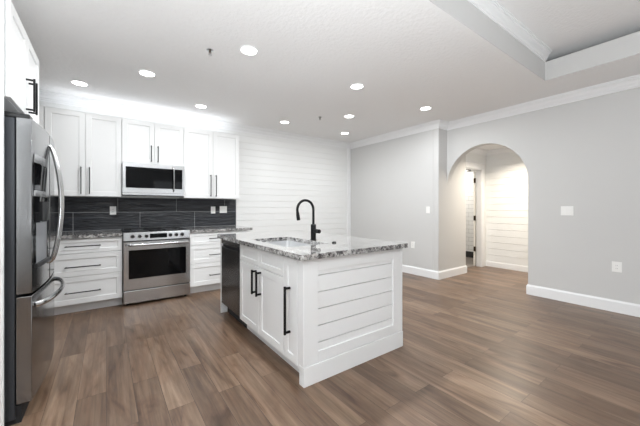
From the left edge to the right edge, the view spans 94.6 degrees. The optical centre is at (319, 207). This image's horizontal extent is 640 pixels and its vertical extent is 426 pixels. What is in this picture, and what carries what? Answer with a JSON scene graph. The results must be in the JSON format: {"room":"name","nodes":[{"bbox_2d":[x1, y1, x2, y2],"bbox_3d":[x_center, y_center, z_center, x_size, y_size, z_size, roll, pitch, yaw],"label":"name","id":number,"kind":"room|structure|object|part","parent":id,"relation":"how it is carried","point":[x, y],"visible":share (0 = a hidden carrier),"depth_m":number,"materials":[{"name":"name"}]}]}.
{"room":"kitchen","nodes":[
{"label":"kitchen","id":0,"kind":"room"},
{"bbox_2d":[39,101,346,235],"bbox_3d":[-1.632,-0.120,5.238,5.900,2.708,0.100,0,0,-36],"label":"wall","id":1,"kind":"structure","parent":0,"point":[275,174],"depth_m":5.84,"materials":[{"name":"white"}]},
{"bbox_2d":[39,106,44,129],"bbox_3d":[-3.629,-0.674,3.479,0.590,1.065,0.405,0,0,-36],"label":"upper cabinet","id":2,"kind":"object","parent":1,"relation":"attached to","point":[41,108],"visible":0.02,"depth_m":3.52,"materials":[{"name":"white wood"}]},
{"bbox_2d":[45,107,121,197],"bbox_3d":[-3.075,-0.674,3.880,0.767,1.065,0.405,0,0,-36],"label":"upper cabinet","id":3,"kind":"object","parent":1,"relation":"attached to","point":[88,147],"visible":0.98,"depth_m":3.77,"materials":[{"name":"white wood"}]},
{"bbox_3d":[-3.145,-0.674,3.649,0.380,1.059,0.020,0,0,-36],"label":"door","id":4,"kind":"part","parent":3,"relation":"part of","materials":[{"name":"white wood"}]},
{"bbox_3d":[-2.834,-0.674,3.874,0.380,1.059,0.020,0,0,-36],"label":"door","id":5,"kind":"part","parent":3,"relation":"part of","materials":[{"name":"white wood"}]},
{"bbox_2d":[54,197,235,231],"bbox_3d":[-2.744,0.116,4.364,3.072,0.514,0.012,0,0,-36],"label":"backsplash","id":6,"kind":"structure","parent":1,"relation":"attached to","point":[80,213],"depth_m":4.40,"materials":[{"name":"tile"}]},
{"bbox_2d":[110,206,115,214],"bbox_3d":[-2.947,0.044,4.203,0.075,0.118,0.010,0,0,-36],"label":"wall outlet","id":7,"kind":"object","parent":6,"relation":"attached to","point":[112,208],"visible":1,"depth_m":4.20,"materials":[{"name":"white plastic"}]},
{"bbox_2d":[220,206,226,212],"bbox_3d":[-1.677,0.037,5.122,0.125,0.118,0.010,0,0,-36],"label":"light switch","id":8,"kind":"object","parent":6,"relation":"attached to","point":[223,209],"visible":1,"depth_m":5.12,"materials":[{"name":"white plastic"}]},
{"bbox_2d":[122,118,183,165],"bbox_3d":[-2.450,-0.909,4.333,0.771,0.595,0.405,0,0,-36],"label":"upper cabinet","id":9,"kind":"object","parent":1,"relation":"attached to","point":[142,142],"visible":0.92,"depth_m":4.19,"materials":[{"name":"white wood"}]},
{"bbox_3d":[-2.521,-0.909,4.101,0.382,0.589,0.020,0,0,-36],"label":"door","id":10,"kind":"part","parent":9,"relation":"part of","materials":[{"name":"white wood"}]},
{"bbox_2d":[122,162,183,196],"bbox_3d":[-2.426,-0.390,4.300,0.762,0.437,0.463,0,0,-36],"label":"microwave","id":11,"kind":"object","parent":9,"relation":"attached to","point":[138,179],"visible":0.91,"depth_m":4.15,"materials":[{"name":"silver metal"}]},
{"bbox_3d":[-2.119,-0.410,4.278,0.018,0.380,0.069,0,0,-36],"label":"handle","id":12,"kind":"part","parent":11,"relation":"part of","materials":[{"name":"silver metal"}]},
{"bbox_3d":[-2.089,-0.410,4.348,0.109,0.287,0.017,0,0,-36],"label":"control panel","id":13,"kind":"part","parent":11,"relation":"part of","materials":[{"name":"black glass"}]},
{"bbox_3d":[-2.208,-0.909,4.327,0.382,0.589,0.020,0,0,-36],"label":"door","id":14,"kind":"part","parent":9,"relation":"part of","materials":[{"name":"white wood"}]},
{"bbox_2d":[179,127,238,198],"bbox_3d":[-1.789,-0.674,4.811,0.855,1.065,0.405,0,0,-36],"label":"upper cabinet","id":15,"kind":"object","parent":1,"relation":"attached to","point":[211,159],"visible":0.98,"depth_m":4.66,"materials":[{"name":"white wood"}]},
{"bbox_3d":[-1.877,-0.674,4.567,0.424,1.059,0.020,0,0,-36],"label":"door","id":16,"kind":"part","parent":15,"relation":"part of","materials":[{"name":"white wood"}]},
{"bbox_3d":[-1.530,-0.674,4.818,0.424,1.059,0.020,0,0,-36],"label":"door","id":17,"kind":"part","parent":15,"relation":"part of","materials":[{"name":"white wood"}]},
{"bbox_2d":[347,149,350,235],"bbox_3d":[0.669,-0.135,6.834,0.098,2.458,0.012,0,0,-36],"label":"trim","id":18,"kind":"structure","parent":1,"relation":"attached to","point":[348,150],"depth_m":6.83,"materials":[{"name":"white wood"}]},
{"bbox_2d":[10,257,639,425],"bbox_3d":[2.130,1.271,2.344,8.800,0.086,9.300,0,0,-36],"label":"floor","id":19,"kind":"structure","parent":0,"point":[478,349],"depth_m":2.25,"materials":[{"name":"brown wood"}]},
{"bbox_2d":[0,0,3,425],"bbox_3d":[-2.022,0.014,1.385,0.747,2.440,0.020,0,0,-36],"label":"panel","id":20,"kind":"object","parent":19,"relation":"on","point":[1,1],"visible":1,"depth_m":1.59,"materials":[{"name":"white"}]},
{"bbox_2d":[4,111,64,425],"bbox_3d":[-2.227,0.346,1.864,0.928,1.775,0.912,0,0,-36],"label":"refrigerator","id":21,"kind":"object","parent":19,"relation":"on","point":[30,155],"visible":1,"depth_m":1.70,"materials":[{"name":"grey metal"}]},
{"bbox_3d":[-1.816,-0.008,1.879,0.092,1.007,0.454,0,0,-36],"label":"door","id":22,"kind":"part","parent":21,"relation":"part of","materials":[{"name":"silver metal"}]},
{"bbox_3d":[-1.950,0.815,2.065,0.092,0.607,0.912,0,0,-36],"label":"freezer drawer","id":23,"kind":"part","parent":21,"relation":"part of","materials":[{"name":"silver metal"}]},
{"bbox_3d":[-1.893,0.579,2.106,0.103,0.034,0.809,0,0,-36],"label":"handle","id":24,"kind":"part","parent":21,"relation":"part of","materials":[{"name":"silver metal"}]},
{"bbox_3d":[-2.084,-0.008,2.250,0.092,1.007,0.454,0,0,-36],"label":"door","id":25,"kind":"part","parent":21,"relation":"part of","materials":[{"name":"silver metal"}]},
{"bbox_3d":[-1.860,-0.023,2.074,0.083,0.830,0.033,0,0,-36],"label":"handle","id":26,"kind":"part","parent":21,"relation":"part of","materials":[{"name":"silver metal"}]},
{"bbox_3d":[-1.913,-0.023,2.147,0.083,0.830,0.033,0,0,-36],"label":"handle","id":27,"kind":"part","parent":21,"relation":"part of","materials":[{"name":"silver metal"}]},
{"bbox_2d":[54,236,121,314],"bbox_3d":[-2.967,0.796,3.729,0.760,0.875,0.754,0,0,-36],"label":"base cabinet","id":28,"kind":"object","parent":19,"relation":"on","point":[90,269],"visible":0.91,"depth_m":3.50,"materials":[{"name":"white painted wood"},{"name":"black metal"}]},
{"bbox_3d":[-2.760,0.981,3.443,0.330,0.011,0.046,0,0,-36],"label":"handle","id":29,"kind":"part","parent":28,"relation":"part of","materials":[{"name":"black metal"}]},
{"bbox_3d":[-2.760,0.687,3.443,0.330,0.011,0.046,0,0,-36],"label":"handle","id":30,"kind":"part","parent":28,"relation":"part of","materials":[{"name":"black metal"}]},
{"bbox_3d":[-2.760,0.450,3.443,0.330,0.011,0.046,0,0,-36],"label":"handle","id":31,"kind":"part","parent":28,"relation":"part of","materials":[{"name":"black metal"}]},
{"bbox_2d":[54,230,121,238],"bbox_3d":[-3.217,0.338,3.561,1.360,0.039,0.732,0,0,-36],"label":"countertop","id":32,"kind":"structure","parent":28,"relation":"on","point":[95,233],"depth_m":3.61,"materials":[{"name":"stone"}]},
{"bbox_3d":[-2.779,0.963,3.469,0.756,0.317,0.020,0,0,-36],"label":"drawer","id":33,"kind":"part","parent":28,"relation":"part of","materials":[{"name":"white wood"}]},
{"bbox_3d":[-2.779,0.669,3.469,0.756,0.259,0.020,0,0,-36],"label":"drawer","id":34,"kind":"part","parent":28,"relation":"part of","materials":[{"name":"white wood"}]},
{"bbox_3d":[-2.779,0.450,3.469,0.756,0.168,0.020,0,0,-36],"label":"drawer","id":35,"kind":"part","parent":28,"relation":"part of","materials":[{"name":"white wood"}]},
{"bbox_2d":[121,226,189,304],"bbox_3d":[-2.316,0.766,4.150,0.774,0.936,0.821,0,0,-36],"label":"range","id":36,"kind":"object","parent":19,"relation":"on","point":[155,260],"visible":1,"depth_m":3.86,"materials":[{"name":"silver metal"}]},
{"bbox_2d":[121,227,187,232],"bbox_3d":[-2.353,0.321,4.201,0.774,0.016,0.695,0,0,-36],"label":"cooktop","id":37,"kind":"object","parent":36,"relation":"in","point":[140,229],"depth_m":4.18,"materials":[{"name":"black glass"}]},
{"bbox_3d":[-2.127,0.735,3.889,0.770,0.602,0.045,0,0,-36],"label":"oven door","id":38,"kind":"part","parent":36,"relation":"part of","materials":[{"name":"silver metal"}]},
{"bbox_3d":[-2.127,1.125,3.889,0.770,0.154,0.045,0,0,-36],"label":"drawer","id":39,"kind":"part","parent":36,"relation":"part of","materials":[{"name":"silver metal"}]},
{"bbox_3d":[-2.137,0.367,3.902,0.774,0.110,0.062,0,0,-36],"label":"control panel","id":40,"kind":"part","parent":36,"relation":"part of","materials":[{"name":"silver metal"}]},
{"bbox_3d":[-2.096,0.472,3.845,0.728,0.030,0.070,0,0,-36],"label":"handle","id":41,"kind":"part","parent":36,"relation":"part of","materials":[{"name":"silver metal"}]},
{"bbox_2d":[190,230,246,293],"bbox_3d":[-1.678,0.796,4.663,0.851,0.875,0.754,0,0,-36],"label":"base cabinet","id":42,"kind":"object","parent":19,"relation":"on","point":[205,247],"visible":0.43,"depth_m":4.29,"materials":[{"name":"white wood"}]},
{"bbox_3d":[-1.490,0.963,4.403,0.847,0.317,0.020,0,0,-36],"label":"drawer","id":43,"kind":"part","parent":42,"relation":"part of","materials":[{"name":"white wood"}]},
{"bbox_3d":[-1.490,0.669,4.403,0.847,0.259,0.020,0,0,-36],"label":"drawer","id":44,"kind":"part","parent":42,"relation":"part of","materials":[{"name":"white wood"}]},
{"bbox_2d":[181,225,252,232],"bbox_3d":[-1.653,0.338,4.693,0.925,0.039,0.732,0,0,-36],"label":"countertop","id":45,"kind":"structure","parent":42,"relation":"on","point":[232,227],"depth_m":4.47,"materials":[{"name":"stone"}]},
{"bbox_3d":[-1.490,0.450,4.403,0.847,0.168,0.020,0,0,-36],"label":"drawer","id":46,"kind":"part","parent":42,"relation":"part of","materials":[{"name":"white wood"}]},
{"bbox_2d":[221,239,227,312],"bbox_3d":[-0.920,0.797,3.638,0.600,0.874,0.028,0,0,-36],"label":"panel","id":47,"kind":"object","parent":19,"relation":"on","point":[224,308],"visible":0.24,"depth_m":3.45,"materials":[{"name":"white"}]},
{"bbox_2d":[222,239,246,327],"bbox_3d":[-0.746,0.798,3.384,0.580,0.872,0.575,0,0,-36],"label":"dishwasher","id":48,"kind":"object","parent":19,"relation":"on","point":[230,251],"visible":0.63,"depth_m":3.17,"materials":[{"name":"black metal"}]},
{"bbox_3d":[-0.970,0.779,3.222,0.028,0.660,0.575,0,0,-36],"label":"door","id":49,"kind":"part","parent":48,"relation":"part of","materials":[{"name":"black metal"}]},
{"bbox_3d":[-0.962,0.434,3.227,0.010,0.028,0.575,0,0,-36],"label":"pocket handle","id":50,"kind":"part","parent":48,"relation":"part of","materials":[{"name":"black"}]},
{"bbox_2d":[240,244,291,365],"bbox_3d":[-0.328,0.797,2.763,0.631,0.874,0.909,0,0,-36],"label":"base cabinet","id":51,"kind":"object","parent":19,"relation":"on","point":[261,272],"visible":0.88,"depth_m":2.54,"materials":[{"name":"white wood"}]},
{"bbox_3d":[-0.667,0.449,2.798,0.020,0.154,0.451,0,0,-36],"label":"false drawer","id":52,"kind":"part","parent":51,"relation":"part of","materials":[{"name":"white wood"}]},
{"bbox_3d":[-0.667,0.827,2.798,0.020,0.590,0.451,0,0,-36],"label":"door","id":53,"kind":"part","parent":51,"relation":"part of","materials":[{"name":"white wood"}]},
{"bbox_3d":[-0.590,0.662,2.631,0.051,0.215,0.015,0,0,-36],"label":"handle","id":54,"kind":"part","parent":51,"relation":"part of","materials":[{"name":"black metal"}]},
{"bbox_3d":[-0.535,0.662,2.555,0.051,0.215,0.015,0,0,-36],"label":"handle","id":55,"kind":"part","parent":51,"relation":"part of","materials":[{"name":"black metal"}]},
{"bbox_3d":[-0.401,0.449,2.430,0.020,0.154,0.451,0,0,-36],"label":"false drawer","id":56,"kind":"part","parent":51,"relation":"part of","materials":[{"name":"white wood"}]},
{"bbox_3d":[-0.401,0.827,2.430,0.020,0.590,0.451,0,0,-36],"label":"door","id":57,"kind":"part","parent":51,"relation":"part of","materials":[{"name":"white wood"}]},
{"bbox_2d":[283,256,298,371],"bbox_3d":[0.003,0.797,2.305,0.631,0.874,0.219,0,0,-36],"label":"base cabinet","id":58,"kind":"object","parent":19,"relation":"on","point":[291,266],"visible":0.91,"depth_m":2.15,"materials":[{"name":"white painted wood"},{"name":"black metal"}]},
{"bbox_3d":[-0.240,0.749,2.147,0.051,0.350,0.015,0,0,-36],"label":"handle","id":59,"kind":"part","parent":58,"relation":"part of","materials":[{"name":"black metal"}]},
{"bbox_2d":[299,248,402,387],"bbox_3d":[0.297,0.797,2.343,1.049,0.874,0.060,0,0,-36],"label":"end panel","id":60,"kind":"object","parent":19,"relation":"on","point":[350,306],"visible":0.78,"depth_m":2.25,"materials":[{"name":"white wood"}]},
{"bbox_3d":[0.297,1.167,2.343,1.049,0.134,0.060,0,0,-36],"label":"board","id":61,"kind":"part","parent":60,"relation":"part of","materials":[{"name":"white wood"}]},
{"bbox_3d":[0.015,0.797,3.237,0.440,0.874,1.714,0,0,-36],"label":"box","id":62,"kind":"object","parent":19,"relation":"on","visible":0},
{"bbox_2d":[217,230,407,260],"bbox_3d":[-0.213,0.338,3.055,1.133,0.039,1.870,0,0,-36],"label":"countertop","id":63,"kind":"structure","parent":62,"relation":"on","point":[323,247],"depth_m":2.61,"materials":[{"name":"stone"}]},
{"bbox_2d":[265,240,310,246],"bbox_3d":[-0.303,0.457,2.780,0.458,0.198,0.768,0,0,-36],"label":"sink","id":64,"kind":"object","parent":63,"relation":"in","point":[287,243],"visible":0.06,"depth_m":3.13,"materials":[{"name":"silver metal"}]},
{"bbox_2d":[296,199,320,239],"bbox_3d":[-0.112,0.119,2.810,0.227,0.399,0.131,0,0,-36],"label":"faucet","id":65,"kind":"object","parent":63,"relation":"on","point":[314,230],"visible":1,"depth_m":2.86,"materials":[{"name":"black metal"}]},
{"bbox_3d":[-0.139,0.044,2.832,0.209,0.249,0.025,0,0,-36],"label":"spout","id":66,"kind":"part","parent":65,"relation":"part of","materials":[{"name":"black metal"}]},
{"bbox_2d":[11,0,639,142],"bbox_3d":[1.130,-1.499,1.590,6.295,0.050,9.250,0,0,-36],"label":"ceiling","id":67,"kind":"structure","parent":0,"point":[408,56],"depth_m":3.05,"materials":[{"name":"white paint"}]},
{"bbox_2d":[70,80,88,85],"bbox_3d":[-2.845,-1.470,3.496,0.170,0.009,0.170,0,0,-36],"label":"recessed light","id":68,"kind":"object","parent":67,"relation":"in","point":[76,82],"visible":1,"depth_m":3.50,"materials":[{"name":"white plastic"}]},
{"bbox_2d":[72,81,86,85],"bbox_3d":[-2.845,-1.470,3.496,0.140,0.006,0.140,0,0,-36],"label":"diffuser","id":69,"kind":"object","parent":68,"relation":"attached to","point":[80,83],"depth_m":3.50,"materials":[{"name":"white"}]},
{"bbox_2d":[138,69,155,76],"bbox_3d":[-1.897,-1.470,3.239,0.170,0.009,0.170,0,0,-36],"label":"recessed light","id":70,"kind":"object","parent":67,"relation":"in","point":[143,72],"visible":1,"depth_m":3.23,"materials":[{"name":"white plastic"}]},
{"bbox_2d":[140,71,153,75],"bbox_3d":[-1.897,-1.470,3.239,0.140,0.006,0.140,0,0,-36],"label":"diffuser","id":71,"kind":"object","parent":70,"relation":"attached to","point":[145,73],"depth_m":3.23,"materials":[{"name":"white plastic"}]},
{"bbox_2d":[195,104,206,107],"bbox_3d":[-1.730,-1.470,4.291,0.170,0.009,0.170,0,0,-36],"label":"recessed light","id":72,"kind":"object","parent":67,"relation":"in","point":[196,105],"visible":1,"depth_m":4.29,"materials":[{"name":"white plastic"}]},
{"bbox_2d":[206,48,213,55],"bbox_3d":[-1.030,-1.451,2.765,0.064,0.047,0.064,0,0,-36],"label":"sprinkler","id":73,"kind":"object","parent":67,"relation":"attached to","point":[210,50],"visible":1,"depth_m":2.76,"materials":[{"name":"silver metal"}]},
{"bbox_2d":[240,45,257,54],"bbox_3d":[-0.665,-1.470,2.765,0.170,0.009,0.170,0,0,-36],"label":"recessed light","id":74,"kind":"object","parent":67,"relation":"in","point":[245,49],"visible":1,"depth_m":2.76,"materials":[{"name":"white plastic"}]},
{"bbox_2d":[344,114,353,117],"bbox_3d":[0.469,-1.470,4.759,0.170,0.009,0.170,0,0,-36],"label":"recessed light","id":75,"kind":"object","parent":67,"relation":"in","point":[347,115],"visible":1,"depth_m":4.76,"materials":[{"name":"white plastic"}]},
{"bbox_2d":[350,83,363,88],"bbox_3d":[0.450,-1.470,3.584,0.170,0.009,0.170,0,0,-36],"label":"recessed light","id":76,"kind":"object","parent":67,"relation":"in","point":[355,85],"visible":1,"depth_m":3.58,"materials":[{"name":"white plastic"}]},
{"bbox_2d":[420,106,431,109],"bbox_3d":[1.568,-1.470,4.382,0.170,0.009,0.170,0,0,-36],"label":"recessed light","id":77,"kind":"object","parent":67,"relation":"in","point":[424,107],"visible":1,"depth_m":4.38,"materials":[{"name":"white plastic"}]},
{"bbox_2d":[429,0,544,80],"bbox_3d":[1.577,-1.638,2.713,2.536,0.326,0.054,0,0,-36],"label":"trim","id":78,"kind":"structure","parent":67,"relation":"attached to","point":[463,11],"depth_m":2.65,"materials":[{"name":"grey paint"}]},
{"bbox_2d":[545,31,639,80],"bbox_3d":[3.963,-1.582,1.974,0.464,0.214,4.550,0,0,-36],"label":"trim","id":79,"kind":"structure","parent":67,"relation":"attached to","point":[628,45],"depth_m":3.09,"materials":[{"name":"grey paint"}]},
{"bbox_2d":[351,130,432,269],"bbox_3d":[1.377,-0.120,6.028,0.100,2.708,2.150,0,0,-36],"label":"wall","id":80,"kind":"structure","parent":0,"point":[392,180],"depth_m":5.76,"materials":[{"name":"grey paint"}]},
{"bbox_2d":[402,264,466,279],"bbox_3d":[0.689,1.164,5.995,4.227,0.140,1.747,0,0,4],"label":"baseboard","id":81,"kind":"structure","parent":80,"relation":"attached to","point":[438,275],"depth_m":5.29,"materials":[{"name":"white wood"}]},
{"bbox_2d":[433,128,465,270],"bbox_3d":[2.361,-0.120,5.351,0.900,2.708,0.100,0,0,-36],"label":"wall","id":82,"kind":"structure","parent":0,"point":[449,202],"depth_m":5.19,"materials":[{"name":"grey paint"}]},
{"bbox_2d":[466,170,475,251],"bbox_3d":[3.450,0.024,7.683,0.100,2.420,2.200,0,0,-36],"label":"wall","id":83,"kind":"structure","parent":0,"point":[469,174],"depth_m":7.27,"materials":[{"name":"white paint"}]},
{"bbox_2d":[466,251,472,257],"bbox_3d":[3.433,1.159,7.609,0.015,0.150,2.100,0,0,-36],"label":"baseboard","id":84,"kind":"structure","parent":83,"relation":"attached to","point":[468,253],"depth_m":7.26,"materials":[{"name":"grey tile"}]},
{"bbox_2d":[466,153,485,260],"bbox_3d":[3.072,0.024,5.989,1.000,2.420,0.100,0,0,-36],"label":"wall","id":85,"kind":"structure","parent":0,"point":[470,156],"depth_m":6.21,"materials":[{"name":"white paint"}]},
{"bbox_2d":[466,160,485,266],"bbox_3d":[3.050,0.156,5.951,0.920,2.155,0.135,0,0,-36],"label":"door frame","id":86,"kind":"structure","parent":85,"relation":"attached to","point":[478,171],"depth_m":6.14,"materials":[{"name":"white wood"}]},
{"bbox_2d":[478,144,506,149],"bbox_3d":[3.817,-1.226,4.615,1.605,0.080,2.800,0,0,-36],"label":"ceiling","id":87,"kind":"structure","parent":0,"point":[492,146],"depth_m":5.84,"materials":[{"name":"white paint"}]},
{"bbox_2d":[486,152,527,265],"bbox_3d":[4.368,0.024,5.137,0.100,2.420,2.800,0,0,-36],"label":"wall","id":88,"kind":"structure","parent":0,"point":[506,174],"depth_m":5.92,"materials":[{"name":"white"}]},
{"bbox_2d":[473,171,475,265],"bbox_3d":[3.487,0.230,6.512,0.044,1.992,0.778,0,0,38],"label":"hall door","id":89,"kind":"structure","parent":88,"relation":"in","point":[474,172],"depth_m":6.22,"materials":[{"name":"white wood"}]},
{"bbox_2d":[469,147,513,155],"bbox_3d":[3.922,-1.136,4.814,1.000,0.100,2.800,0,0,-36],"label":"crown molding","id":90,"kind":"structure","parent":88,"relation":"attached to","point":[479,151],"depth_m":6.00,"materials":[{"name":"white"}]},
{"bbox_2d":[484,260,527,271],"bbox_3d":[4.291,1.176,5.081,0.090,0.115,2.800,0,0,-36],"label":"baseboard","id":91,"kind":"structure","parent":88,"relation":"attached to","point":[522,268],"depth_m":5.91,"materials":[{"name":"white wood"}]},
{"bbox_2d":[447,87,639,304],"bbox_3d":[4.316,-0.120,2.445,0.130,2.708,6.900,0,0,-36],"label":"wall","id":92,"kind":"structure","parent":0,"point":[584,155],"depth_m":3.75,"materials":[{"name":"grey paint"}]},
{"bbox_2d":[39,74,639,148],"bbox_3d":[1.147,-1.414,1.540,6.065,0.120,9.150,0,0,-36],"label":"crown molding","id":93,"kind":"structure","parent":92,"relation":"attached to","point":[631,82],"depth_m":4.47,"materials":[{"name":"white wood"}]},
{"bbox_2d":[561,206,572,214],"bbox_3d":[3.216,0.044,3.844,0.010,0.120,0.130,0,0,-36],"label":"light switch","id":94,"kind":"object","parent":92,"relation":"attached to","point":[565,210],"visible":1,"depth_m":3.84,"materials":[{"name":"white plastic"}]},
{"bbox_2d":[526,284,639,316],"bbox_3d":[4.666,1.164,1.948,0.146,0.140,5.684,0,0,-36],"label":"baseboard","id":95,"kind":"structure","parent":92,"relation":"attached to","point":[632,309],"depth_m":3.68,"materials":[{"name":"white wood"}]},
{"bbox_2d":[612,261,621,272],"bbox_3d":[3.488,0.700,3.469,0.010,0.120,0.085,0,0,-36],"label":"wall outlet","id":96,"kind":"object","parent":92,"relation":"attached to","point":[616,266],"visible":1,"depth_m":3.47,"materials":[{"name":"white plastic"}]},
{"bbox_2d":[497,0,639,61],"bbox_3d":[2.920,-1.826,1.126,3.250,0.050,4.800,0,0,-36],"label":"ceiling","id":97,"kind":"structure","parent":0,"point":[566,27],"depth_m":2.85,"materials":[{"name":"white paint"}]},
{"bbox_2d":[467,0,551,61],"bbox_3d":[1.612,-1.744,2.667,2.540,0.115,0.070,0,0,-36],"label":"crown molding","id":98,"kind":"structure","parent":97,"relation":"attached to","point":[492,9],"depth_m":2.84,"materials":[{"name":"white"}]},
{"bbox_3d":[-1.379,-0.120,-0.227,0.100,2.708,9.250,0,0,-36],"label":"wall","id":99,"kind":"structure","parent":0,"visible":0},
{"bbox_2d":[4,0,38,123],"bbox_3d":[-2.264,-0.889,1.784,0.805,0.555,0.874,0,0,-36],"label":"upper cabinet","id":100,"kind":"object","parent":99,"relation":"attached to","point":[21,62],"visible":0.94,"depth_m":1.83,"materials":[{"name":"white wood"}]},
{"bbox_3d":[-1.855,-0.889,1.810,0.020,0.549,0.434,0,0,-36],"label":"door","id":101,"kind":"part","parent":100,"relation":"part of","materials":[{"name":"white wood"}]},
{"bbox_3d":[-1.933,-0.751,1.972,0.046,0.220,0.011,0,0,-36],"label":"handle","id":102,"kind":"part","parent":100,"relation":"part of","materials":[{"name":"black metal"}]},
{"bbox_3d":[-2.112,-0.889,2.164,0.020,0.549,0.434,0,0,-36],"label":"door","id":103,"kind":"part","parent":100,"relation":"part of","materials":[{"name":"white wood"}]},
{"bbox_3d":[-1.982,-0.751,2.040,0.046,0.220,0.011,0,0,-36],"label":"handle","id":104,"kind":"part","parent":100,"relation":"part of","materials":[{"name":"black metal"}]}
]}

